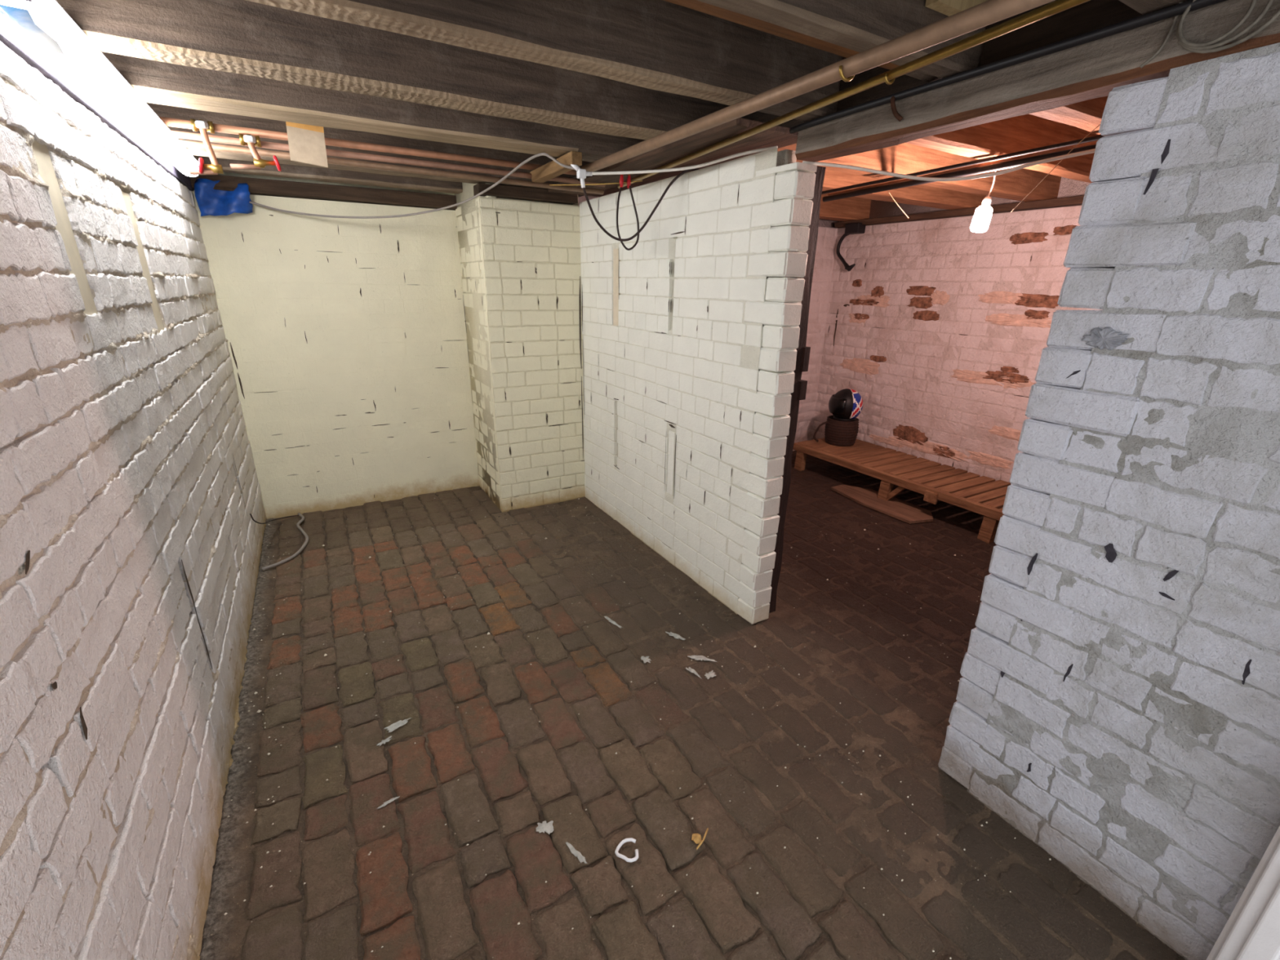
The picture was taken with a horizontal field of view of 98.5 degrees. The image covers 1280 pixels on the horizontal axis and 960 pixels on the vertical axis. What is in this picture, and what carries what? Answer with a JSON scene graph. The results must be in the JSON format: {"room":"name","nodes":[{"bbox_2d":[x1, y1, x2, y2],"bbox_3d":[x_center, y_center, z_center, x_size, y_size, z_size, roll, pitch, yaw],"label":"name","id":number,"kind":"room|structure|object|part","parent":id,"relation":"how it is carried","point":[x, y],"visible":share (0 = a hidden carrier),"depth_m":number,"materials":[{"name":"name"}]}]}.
{"room":"underground chamber","nodes":[
{"label":"underground chamber","id":0,"kind":"room"},
{"bbox_2d":[0,40,266,959],"bbox_3d":[-1.503,-0.149,1.506,0.262,2.270,4.351,-10,22,-28],"label":"wall","id":1,"kind":"structure","parent":0,"point":[131,543],"depth_m":1.19,"materials":[{"name":"white brick"}]},
{"bbox_2d":[191,172,479,519],"bbox_3d":[-1.899,-0.931,3.703,1.440,2.270,0.202,-10,22,-28],"label":"wall","id":2,"kind":"structure","parent":0,"point":[346,337],"depth_m":3.61,"materials":[{"name":"beige paint"}]},
{"bbox_2d":[455,182,502,511],"bbox_3d":[-1.065,-0.935,3.755,0.102,2.270,0.666,-10,22,-28],"label":"wall","id":3,"kind":"structure","parent":0,"point":[473,269],"depth_m":3.67,"materials":[{"name":"white brick"}]},
{"bbox_2d":[454,182,585,512],"bbox_3d":[-0.772,-0.972,3.874,0.728,2.270,0.602,-10,22,-28],"label":"wall pillar","id":4,"kind":"structure","parent":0,"point":[532,267],"depth_m":3.61,"materials":[{"name":"white brick"}]},
{"bbox_2d":[0,0,1188,228],"bbox_3d":[0.705,-1.444,2.323,5.022,0.316,4.742,-10,22,-28],"label":"ceiling","id":5,"kind":"structure","parent":0,"point":[508,80],"depth_m":1.69,"materials":[{"name":"brown wood"}]},
{"bbox_3d":[-1.426,-0.975,1.221,0.139,0.095,4.291,-10,22,-28],"label":"wall plate","id":6,"kind":"part","parent":5,"relation":"part of","materials":[{"name":"white paint"}]},
{"bbox_2d":[0,0,198,177],"bbox_3d":[-1.587,-1.157,1.733,0.100,0.102,2.152,-10,22,-28],"label":"fluorescent light","id":7,"kind":"object","parent":5,"relation":"attached to","point":[45,22],"visible":0.88,"depth_m":1.29,"materials":[{"name":"white plastic"}]},
{"bbox_2d":[194,177,253,216],"bbox_3d":[-2.296,-1.552,3.048,0.253,0.188,0.061,-10,22,-28],"label":"sheet","id":8,"kind":"object","parent":5,"relation":"attached to","point":[211,202],"visible":1,"depth_m":3.05,"materials":[{"name":"blue plastic"}]},
{"bbox_2d":[285,121,328,168],"bbox_3d":[-1.352,-1.368,2.240,0.137,0.164,0.019,-10,22,-28],"label":"board","id":9,"kind":"object","parent":5,"relation":"hanging from","point":[306,143],"visible":0.79,"depth_m":2.24,"materials":[{"name":"beige wood"}]},
{"bbox_3d":[-1.844,-1.743,3.362,1.425,0.081,0.172,-10,22,-28],"label":"wall plate","id":10,"kind":"part","parent":5,"relation":"part of","materials":[{"name":"brown wood"}]},
{"bbox_2d":[159,116,577,175],"bbox_3d":[-1.023,-1.492,2.514,1.930,0.031,0.029,-10,22,-28],"label":"copper pipe","id":11,"kind":"object","parent":5,"relation":"attached to","point":[169,122],"visible":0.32,"depth_m":2.42,"materials":[{"name":"orange metal"}]},
{"bbox_2d":[188,118,223,174],"bbox_3d":[-1.700,-1.286,2.138,0.109,0.196,0.072,-10,22,-28],"label":"valve","id":12,"kind":"object","parent":11,"relation":"attached to","point":[203,126],"visible":1,"depth_m":2.14,"materials":[{"name":"gold metal"}]},
{"bbox_3d":[-1.707,-1.223,2.147,0.022,0.059,0.058,-10,22,-28],"label":"red handle","id":13,"kind":"part","parent":12,"relation":"part of","materials":[{"name":"plastic"}]},
{"bbox_2d":[169,129,605,186],"bbox_3d":[-1.029,-1.458,2.535,1.930,0.031,0.025,-10,22,-28],"label":"copper pipe","id":14,"kind":"object","parent":5,"relation":"attached to","point":[180,135],"visible":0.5,"depth_m":2.47,"materials":[{"name":"orange metal"}]},
{"bbox_2d":[230,133,281,171],"bbox_3d":[-1.553,-1.315,2.217,0.174,0.131,0.072,-10,22,-28],"label":"valve","id":15,"kind":"object","parent":14,"relation":"attached to","point":[251,141],"visible":1,"depth_m":2.21,"materials":[{"name":"gold metal"}]},
{"bbox_3d":[-1.484,-1.295,2.258,0.022,0.059,0.058,-10,22,-28],"label":"red handle","id":16,"kind":"part","parent":15,"relation":"part of","materials":[{"name":"plastic"}]},
{"bbox_2d":[177,139,604,194],"bbox_3d":[-1.039,-1.437,2.561,1.930,0.040,0.025,-10,22,-28],"label":"copper pipe","id":17,"kind":"object","parent":5,"relation":"attached to","point":[187,144],"visible":0.74,"depth_m":2.52,"materials":[{"name":"orange metal"}]},
{"bbox_2d":[249,152,574,218],"bbox_3d":[-1.156,-1.519,2.922,2.068,0.194,0.440,8,21,20],"label":"cable","id":18,"kind":"object","parent":5,"relation":"hanging from","point":[517,167],"visible":1,"depth_m":3.12,"materials":[{"name":"grey plastic"}]},
{"bbox_2d":[570,164,592,187],"bbox_3d":[-0.254,-1.329,2.406,0.097,0.099,0.033,-10,22,-28],"label":"junction box","id":19,"kind":"object","parent":18,"relation":"hanging from","point":[582,174],"visible":1,"depth_m":2.40,"materials":[{"name":"white plastic"}]},
{"bbox_3d":[-0.681,-1.721,3.324,0.613,0.064,0.132,-10,22,-28],"label":"wall plate","id":20,"kind":"part","parent":5,"relation":"part of","materials":[{"name":"brown wood"}]},
{"bbox_2d":[529,151,582,182],"bbox_3d":[-0.400,-1.464,2.597,0.060,0.050,0.560,-10,22,-27],"label":"timber offcut","id":21,"kind":"object","parent":5,"relation":"attached to","point":[551,170],"visible":0.98,"depth_m":2.53,"materials":[{"name":"brown wood"}]},
{"bbox_2d":[549,180,642,185],"bbox_3d":[-0.222,-1.473,2.739,0.488,0.014,0.016,6,20,15],"label":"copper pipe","id":22,"kind":"object","parent":5,"relation":"attached to","point":[636,180],"visible":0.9,"depth_m":2.74,"materials":[{"name":"gold metal"}]},
{"bbox_2d":[616,173,639,250],"bbox_3d":[-0.065,-1.316,2.699,0.116,0.359,0.071,-10,22,-28],"label":"lead","id":23,"kind":"object","parent":5,"relation":"hanging from","point":[621,179],"visible":0.91,"depth_m":2.69,"materials":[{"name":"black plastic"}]},
{"bbox_3d":[0.045,-1.489,2.640,0.362,0.028,1.742,-10,22,-28],"label":"wall plate","id":24,"kind":"part","parent":5,"relation":"part of","materials":[{"name":"brown wood"}]},
{"bbox_2d":[580,0,1054,172],"bbox_3d":[0.339,-1.054,1.543,0.055,0.046,2.400,-10,22,-28],"label":"copper pipe","id":25,"kind":"object","parent":5,"relation":"attached to","point":[988,12],"visible":0.94,"depth_m":1.28,"materials":[{"name":"gold metal"}]},
{"bbox_2d":[617,0,1089,188],"bbox_3d":[0.450,-1.129,1.732,0.043,0.030,2.858,-7,21,-23],"label":"copper pipe","id":26,"kind":"object","parent":5,"relation":"attached to","point":[1054,7],"visible":0.96,"depth_m":1.32,"materials":[{"name":"gold metal"}]},
{"bbox_3d":[2.528,-1.718,3.435,0.076,0.045,3.295,-10,22,-28],"label":"wall plate","id":27,"kind":"part","parent":5,"relation":"part of","materials":[{"name":"brown wood"}]},
{"bbox_3d":[2.830,-1.628,3.189,0.176,0.037,4.142,-10,22,-28],"label":"wall plate","id":28,"kind":"part","parent":5,"relation":"part of","materials":[{"name":"brown wood"}]},
{"bbox_2d":[822,144,1096,201],"bbox_3d":[1.659,-1.218,2.059,0.061,0.086,2.422,-11,23,-30],"label":"pipe","id":29,"kind":"object","parent":5,"relation":"attached to","point":[1010,164],"visible":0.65,"depth_m":2.43,"materials":[{"name":"black metal"}]},
{"bbox_2d":[888,191,908,217],"bbox_3d":[1.283,-1.363,2.732,0.133,0.118,0.016,-2,20,-7],"label":"wire","id":30,"kind":"object","parent":29,"relation":"hanging from","point":[888,191],"visible":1,"depth_m":2.73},
{"bbox_2d":[827,141,1097,195],"bbox_3d":[1.690,-1.244,2.068,0.053,0.078,2.422,-11,23,-30],"label":"pipe","id":31,"kind":"object","parent":5,"relation":"attached to","point":[1094,142],"visible":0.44,"depth_m":2.40,"materials":[{"name":"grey metal"}]},
{"bbox_2d":[821,134,1105,194],"bbox_3d":[1.633,-1.240,2.035,0.049,0.074,2.422,-11,23,-30],"label":"pipe","id":32,"kind":"object","parent":5,"relation":"attached to","point":[1096,137],"visible":0.61,"depth_m":2.34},
{"bbox_2d":[970,170,996,232],"bbox_3d":[1.549,-1.265,2.470,0.081,0.287,0.072,-6,20,-18],"label":"pendant bulb","id":33,"kind":"object","parent":5,"relation":"hanging from","point":[983,214],"visible":0.86,"depth_m":2.47,"materials":[{"name":"white"}]},
{"bbox_3d":[1.548,-1.183,2.500,0.072,0.109,0.072,1,17,-32],"label":"bulb","id":34,"kind":"part","parent":33,"relation":"part of","materials":[{"name":"white"}]},
{"bbox_2d":[1010,124,1100,212],"bbox_3d":[1.542,-1.153,2.059,0.007,0.237,0.386,0,19,-2],"label":"cord","id":35,"kind":"object","parent":5,"relation":"hanging from","point":[1100,124],"visible":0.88,"depth_m":2.06,"materials":[{"name":"plastic"}]},
{"bbox_2d":[199,450,1186,959],"bbox_3d":[0.646,0.692,2.942,4.995,0.259,4.940,-10,22,-28],"label":"floor","id":36,"kind":"structure","parent":0,"point":[427,894],"depth_m":1.87,"materials":[{"name":"brick"}]},
{"bbox_2d":[249,513,298,524],"bbox_3d":[-2.216,0.212,3.315,0.076,0.300,0.698,-5,20,-15],"label":"wire","id":37,"kind":"object","parent":36,"relation":"on","point":[250,513],"visible":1,"depth_m":3.32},
{"bbox_2d":[261,512,308,570],"bbox_3d":[-2.101,0.351,3.374,0.163,0.018,0.809,-5,20,-17],"label":"cable","id":38,"kind":"object","parent":36,"relation":"on","point":[300,515],"visible":1,"depth_m":3.22,"materials":[{"name":"grey plastic"}]},
{"bbox_2d":[614,837,638,862],"bbox_3d":[-0.034,1.035,1.541,0.069,0.017,0.069,-10,22,-28],"label":"ring","id":39,"kind":"object","parent":36,"relation":"on","point":[618,855],"visible":1,"depth_m":1.53,"materials":[{"name":"white plastic"}]},
{"bbox_2d":[223,497,1051,959],"bbox_3d":[0.093,0.550,2.917,3.633,0.010,3.665,-10,22,-28],"label":"flakes","id":40,"kind":"object","parent":36,"relation":"on","point":[488,633],"visible":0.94,"depth_m":2.02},
{"bbox_2d":[691,827,708,849],"bbox_3d":[0.167,1.022,1.578,0.038,0.016,0.068,10,21,25],"label":"dry leaf","id":41,"kind":"object","parent":36,"relation":"on","point":[696,837],"visible":1,"depth_m":1.57,"materials":[{"name":"beige plant"}]},
{"bbox_2d":[768,165,826,613],"bbox_3d":[0.647,-0.269,2.402,0.095,1.930,0.079,-10,22,-28],"label":"door frame","id":42,"kind":"structure","parent":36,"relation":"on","point":[800,385],"depth_m":2.33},
{"bbox_2d":[831,484,933,524],"bbox_3d":[1.787,0.166,4.088,0.310,0.018,0.780,-10,22,-28],"label":"board","id":43,"kind":"object","parent":36,"relation":"on","point":[906,512],"visible":1,"depth_m":4.01,"materials":[{"name":"brown wood"}]},
{"bbox_2d":[792,437,1010,543],"bbox_3d":[2.216,0.098,4.007,0.650,0.227,2.461,-10,22,-28],"label":"slatted bench","id":44,"kind":"object","parent":36,"relation":"on","point":[984,495],"visible":0.6,"depth_m":4.06,"materials":[{"name":"brown wood"}]},
{"bbox_3d":[1.403,-0.179,4.814,0.050,0.184,0.085,-10,22,-28],"label":"leg","id":45,"kind":"part","parent":44,"relation":"part of","materials":[{"name":"brown wood"}]},
{"bbox_2d":[813,415,859,446],"bbox_3d":[1.728,-0.426,4.794,0.338,0.222,0.278,-10,22,-28],"label":"basket pot","id":46,"kind":"object","parent":44,"relation":"on","point":[837,433],"visible":0.95,"depth_m":4.71,"materials":[{"name":"brown wicker"}]},
{"bbox_3d":[1.581,-0.425,4.816,0.121,0.195,0.018,2,19,3],"label":"handle","id":47,"kind":"part","parent":46,"relation":"part of","materials":[{"name":"brown wicker"}]},
{"bbox_2d":[828,388,862,421],"bbox_3d":[1.754,-0.650,4.715,0.281,0.260,0.274,-10,22,-28],"label":"helmet","id":48,"kind":"object","parent":46,"relation":"on","point":[846,404],"visible":1,"depth_m":4.62,"materials":[{"name":"black plastic"}]},
{"bbox_3d":[1.832,0.065,4.110,0.050,0.162,0.085,-10,22,-28],"label":"leg","id":49,"kind":"part","parent":44,"relation":"part of","materials":[{"name":"brown wood"}]},
{"bbox_3d":[2.211,0.301,3.494,0.050,0.184,0.085,-10,22,-28],"label":"leg","id":50,"kind":"part","parent":44,"relation":"part of","materials":[{"name":"brown wood"}]},
{"bbox_2d":[577,195,838,450],"bbox_3d":[0.660,-1.228,4.670,2.586,2.270,0.204,-10,22,-28],"label":"wall","id":51,"kind":"structure","parent":0,"point":[827,231],"depth_m":5.04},
{"bbox_2d":[579,42,1279,959],"bbox_3d":[0.653,-0.212,2.188,0.124,2.006,4.040,-10,22,-28],"label":"wall","id":52,"kind":"structure","parent":0,"point":[1117,706],"depth_m":1.34,"materials":[{"name":"white brick"}]},
{"bbox_2d":[582,168,698,241],"bbox_3d":[-0.002,-1.256,2.518,0.527,0.308,0.084,-2,20,-10],"label":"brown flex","id":53,"kind":"object","parent":52,"relation":"attached to","point":[695,169],"visible":0.95,"depth_m":2.53,"materials":[{"name":"plastic"}]},
{"bbox_2d":[592,146,777,174],"bbox_3d":[0.171,-1.311,2.289,0.819,0.049,0.113,10,21,25],"label":"cable","id":54,"kind":"object","parent":52,"relation":"on","point":[758,150],"visible":0.98,"depth_m":2.32,"materials":[{"name":"white plastic"}]},
{"bbox_2d":[802,148,1095,181],"bbox_3d":[1.182,-1.110,1.922,1.184,0.098,0.183,8,21,18],"label":"cable","id":55,"kind":"object","parent":52,"relation":"attached to","point":[1090,151],"visible":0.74,"depth_m":2.01,"materials":[{"name":"white plastic"}]},
{"bbox_2d":[795,0,1279,162],"bbox_3d":[1.125,-0.875,1.083,0.141,0.112,2.160,-10,22,-28],"label":"beam","id":56,"kind":"structure","parent":52,"relation":"on","point":[1090,70],"depth_m":1.31,"materials":[{"name":"metal"}]},
{"bbox_2d":[789,0,1226,133],"bbox_3d":[0.902,-1.013,1.338,0.021,0.026,1.480,-10,22,-28],"label":"conduit","id":57,"kind":"object","parent":56,"relation":"on","point":[1178,9],"visible":1,"depth_m":1.30,"materials":[{"name":"grey metal"}]},
{"bbox_2d":[1139,1,1182,67],"bbox_3d":[1.051,-0.898,1.114,0.008,0.103,0.045,-9,22,-26],"label":"wire","id":58,"kind":"object","parent":56,"relation":"attached to","point":[1175,18],"visible":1,"depth_m":1.11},
{"bbox_2d":[1176,0,1279,53],"bbox_3d":[1.096,-0.872,1.023,0.014,0.127,0.156,-10,22,-28],"label":"coil","id":59,"kind":"object","parent":56,"relation":"hanging from","point":[1202,47],"visible":1,"depth_m":1.03,"materials":[{"name":"grey plastic"}]},
{"bbox_2d":[1206,825,1279,959],"bbox_3d":[1.311,0.240,0.887,0.123,2.000,0.116,-10,22,-28],"label":"trim","id":60,"kind":"structure","parent":52,"relation":"attached to","point":[1251,931],"depth_m":1.11,"materials":[{"name":"white paint"}]},
{"bbox_2d":[811,177,1102,509],"bbox_3d":[2.835,-0.782,3.514,0.208,2.270,4.361,-10,22,-28],"label":"wall","id":61,"kind":"structure","parent":0,"point":[940,327],"depth_m":4.17,"materials":[{"name":"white brick"}]},
{"bbox_2d":[836,222,866,271],"bbox_3d":[1.760,-1.974,4.692,0.090,0.372,0.260,-10,22,-28],"label":"hook","id":62,"kind":"object","parent":61,"relation":"attached to","point":[858,228],"visible":0.98,"depth_m":4.61,"materials":[{"name":"black metal"}]}
]}

